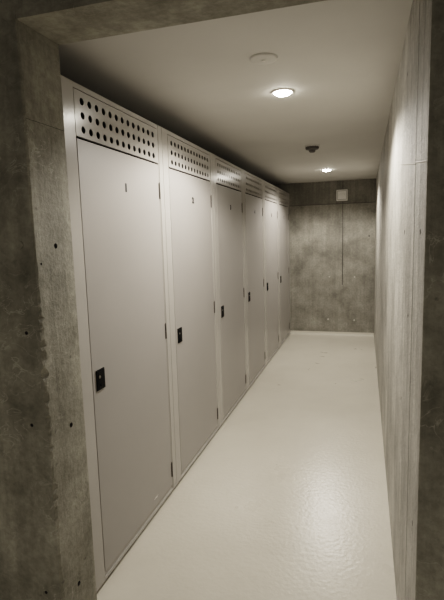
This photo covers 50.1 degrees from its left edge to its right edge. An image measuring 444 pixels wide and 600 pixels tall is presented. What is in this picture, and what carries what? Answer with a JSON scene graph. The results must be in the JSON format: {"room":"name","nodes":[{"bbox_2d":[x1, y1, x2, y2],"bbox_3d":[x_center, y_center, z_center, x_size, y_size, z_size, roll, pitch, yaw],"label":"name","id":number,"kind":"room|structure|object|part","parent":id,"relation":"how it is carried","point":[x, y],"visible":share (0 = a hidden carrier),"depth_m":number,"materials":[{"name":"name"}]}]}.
{"room":"storage locker corridor","nodes":[
{"label":"storage locker corridor","id":0,"kind":"room"},
{"bbox_2d":[0,0,443,599],"bbox_3d":[0.101,-0.082,1.550,4.800,2.950,0.318,1,8,17],"label":"wall","id":1,"kind":"structure","parent":0,"point":[47,552],"depth_m":1.64,"materials":[{"name":"concrete"}]},
{"bbox_2d":[17,241,23,248],"bbox_3d":[-0.681,-0.186,1.603,0.027,0.027,0.004,1,8,17],"label":"wall hole","id":2,"kind":"structure","parent":1,"relation":"attached to","point":[20,244],"depth_m":1.60,"materials":[{"name":"concrete"}]},
{"bbox_2d":[15,0,325,44],"bbox_3d":[-0.046,-1.216,1.383,1.210,0.651,0.220,1,8,17],"label":"lintel","id":3,"kind":"object","parent":1,"relation":"attached to","point":[61,22],"visible":1,"depth_m":1.49,"materials":[{"name":"concrete"}]},
{"bbox_2d":[59,0,412,184],"bbox_3d":[0.213,-1.496,4.572,2.550,0.150,6.057,1,8,17],"label":"ceiling","id":4,"kind":"structure","parent":0,"point":[199,82],"depth_m":2.46,"materials":[{"name":"paint"}]},
{"bbox_2d":[250,52,277,63],"bbox_3d":[0.189,-1.091,2.155,0.126,0.017,0.126,1,8,17],"label":"cover plate","id":5,"kind":"object","parent":4,"relation":"attached to","point":[265,57],"visible":1,"depth_m":2.14,"materials":[{"name":"paint"}]},
{"bbox_2d":[272,88,293,96],"bbox_3d":[0.342,-1.161,2.673,0.124,0.024,0.124,1,8,17],"label":"recessed light","id":6,"kind":"object","parent":4,"relation":"in","point":[282,92],"visible":1,"depth_m":2.64,"materials":[{"name":"white plastic"}]},
{"bbox_2d":[305,144,319,152],"bbox_3d":[0.820,-1.373,4.322,0.132,0.064,0.132,1,8,17],"label":"smoke detector","id":7,"kind":"object","parent":4,"relation":"attached to","point":[311,148],"visible":1,"depth_m":4.28,"materials":[{"name":"paint"}]},
{"bbox_2d":[96,334,396,599],"bbox_3d":[0.603,1.238,3.276,4.800,0.150,9.429,1,8,17],"label":"floor","id":8,"kind":"structure","parent":0,"point":[287,499],"depth_m":2.87,"materials":[{"name":"white paint"}]},
{"bbox_2d":[61,75,176,591],"bbox_3d":[-1.021,0.159,2.636,1.193,2.250,0.973,1,8,17],"label":"locker","id":9,"kind":"object","parent":8,"relation":"on","point":[114,158],"visible":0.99,"depth_m":2.34,"materials":[{"name":"metal"}]},
{"bbox_3d":[-0.550,0.360,2.162,0.015,0.095,0.068,1,8,17],"label":"lock plate","id":10,"kind":"part","parent":9,"relation":"part of","materials":[{"name":"black plastic"}]},
{"bbox_3d":[-0.496,-0.830,2.345,0.015,0.188,0.818,1,8,17],"label":"ventilation panel","id":11,"kind":"part","parent":9,"relation":"part of","materials":[{"name":"paint"}]},
{"bbox_3d":[-0.469,0.246,2.490,0.022,1.966,0.814,1,8,17],"label":"door","id":12,"kind":"part","parent":9,"relation":"part of","materials":[{"name":"paint"}]},
{"bbox_2d":[161,127,219,483],"bbox_3d":[-0.742,0.028,3.562,1.193,2.250,0.973,1,8,17],"label":"locker","id":13,"kind":"object","parent":8,"relation":"on","point":[187,167],"visible":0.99,"depth_m":3.30,"materials":[{"name":"metal"}]},
{"bbox_3d":[-0.272,0.229,3.088,0.015,0.095,0.068,1,8,17],"label":"lock plate","id":14,"kind":"part","parent":13,"relation":"part of","materials":[{"name":"black plastic"}]},
{"bbox_3d":[-0.217,-0.961,3.271,0.015,0.188,0.818,1,8,17],"label":"ventilation panel","id":15,"kind":"part","parent":13,"relation":"part of","materials":[{"name":"paint"}]},
{"bbox_2d":[212,153,247,425],"bbox_3d":[-0.464,-0.103,4.488,1.193,2.250,0.973,1,8,17],"label":"locker","id":16,"kind":"object","parent":8,"relation":"on","point":[227,177],"visible":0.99,"depth_m":4.24,"materials":[{"name":"metal"}]},
{"bbox_3d":[0.007,0.098,4.014,0.015,0.095,0.068,1,8,17],"label":"lock plate","id":17,"kind":"part","parent":16,"relation":"part of","materials":[{"name":"black plastic"}]},
{"bbox_3d":[0.062,-1.092,4.197,0.015,0.188,0.818,1,8,17],"label":"ventilation panel","id":18,"kind":"part","parent":16,"relation":"part of","materials":[{"name":"paint"}]},
{"bbox_2d":[243,170,265,388],"bbox_3d":[-0.184,-0.234,5.414,1.193,2.250,0.973,1,8,17],"label":"locker","id":19,"kind":"object","parent":8,"relation":"on","point":[253,203],"visible":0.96,"depth_m":5.18,"materials":[{"name":"metal"}]},
{"bbox_3d":[0.341,-1.223,5.123,0.015,0.188,0.818,1,8,17],"label":"ventilation panel","id":20,"kind":"part","parent":19,"relation":"part of","materials":[{"name":"paint"}]},
{"bbox_2d":[263,180,279,364],"bbox_3d":[0.094,-0.365,6.340,1.193,2.250,0.973,1,8,17],"label":"locker","id":21,"kind":"object","parent":8,"relation":"on","point":[270,192],"visible":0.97,"depth_m":6.12,"materials":[{"name":"metal"}]},
{"bbox_3d":[0.620,-1.354,6.049,0.015,0.188,0.818,1,8,17],"label":"ventilation panel","id":22,"kind":"part","parent":21,"relation":"part of","materials":[{"name":"paint"}]},
{"bbox_2d":[278,188,289,345],"bbox_3d":[0.373,-0.497,7.266,1.193,2.250,0.973,1,8,17],"label":"locker","id":23,"kind":"object","parent":8,"relation":"on","point":[283,196],"visible":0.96,"depth_m":7.06,"materials":[{"name":"metal"}]},
{"bbox_3d":[0.899,-1.485,6.976,0.015,0.188,0.818,1,8,17],"label":"ventilation panel","id":24,"kind":"part","parent":23,"relation":"part of","materials":[{"name":"paint"}]},
{"bbox_2d":[274,178,375,332],"bbox_3d":[1.165,-0.728,7.692,2.900,2.550,0.200,1,8,17],"label":"wall","id":25,"kind":"structure","parent":0,"point":[330,237],"depth_m":7.43,"materials":[{"name":"concrete"}]},
{"bbox_2d":[289,212,290,332],"bbox_3d":[1.068,-0.561,7.601,0.030,2.250,0.071,1,8,17],"label":"trim","id":26,"kind":"structure","parent":25,"relation":"attached to","point":[289,212],"depth_m":7.57,"materials":[{"name":"paint"}]},
{"bbox_2d":[290,331,373,335],"bbox_3d":[1.742,0.533,7.575,1.298,0.050,0.030,1,8,17],"label":"baseboard","id":27,"kind":"structure","parent":25,"relation":"attached to","point":[292,332],"depth_m":7.57,"materials":[{"name":"paint"}]},
{"bbox_2d":[336,189,347,200],"bbox_3d":[1.827,-1.596,7.229,0.166,0.166,0.066,1,8,17],"label":"wall box","id":28,"kind":"object","parent":25,"relation":"attached to","point":[341,195],"visible":1,"depth_m":7.21,"materials":[{"name":"white plastic"}]},
{"bbox_3d":[1.822,-1.593,7.215,0.142,0.138,0.008,1,8,17],"label":"frame","id":29,"kind":"part","parent":28,"relation":"part of","materials":[{"name":"grey plastic"}]},
{"bbox_2d":[374,0,418,599],"bbox_3d":[1.578,-0.299,4.384,0.200,2.550,5.957,1,8,17],"label":"wall","id":30,"kind":"structure","parent":0,"point":[395,184],"depth_m":2.21,"materials":[{"name":"concrete"}]}
]}

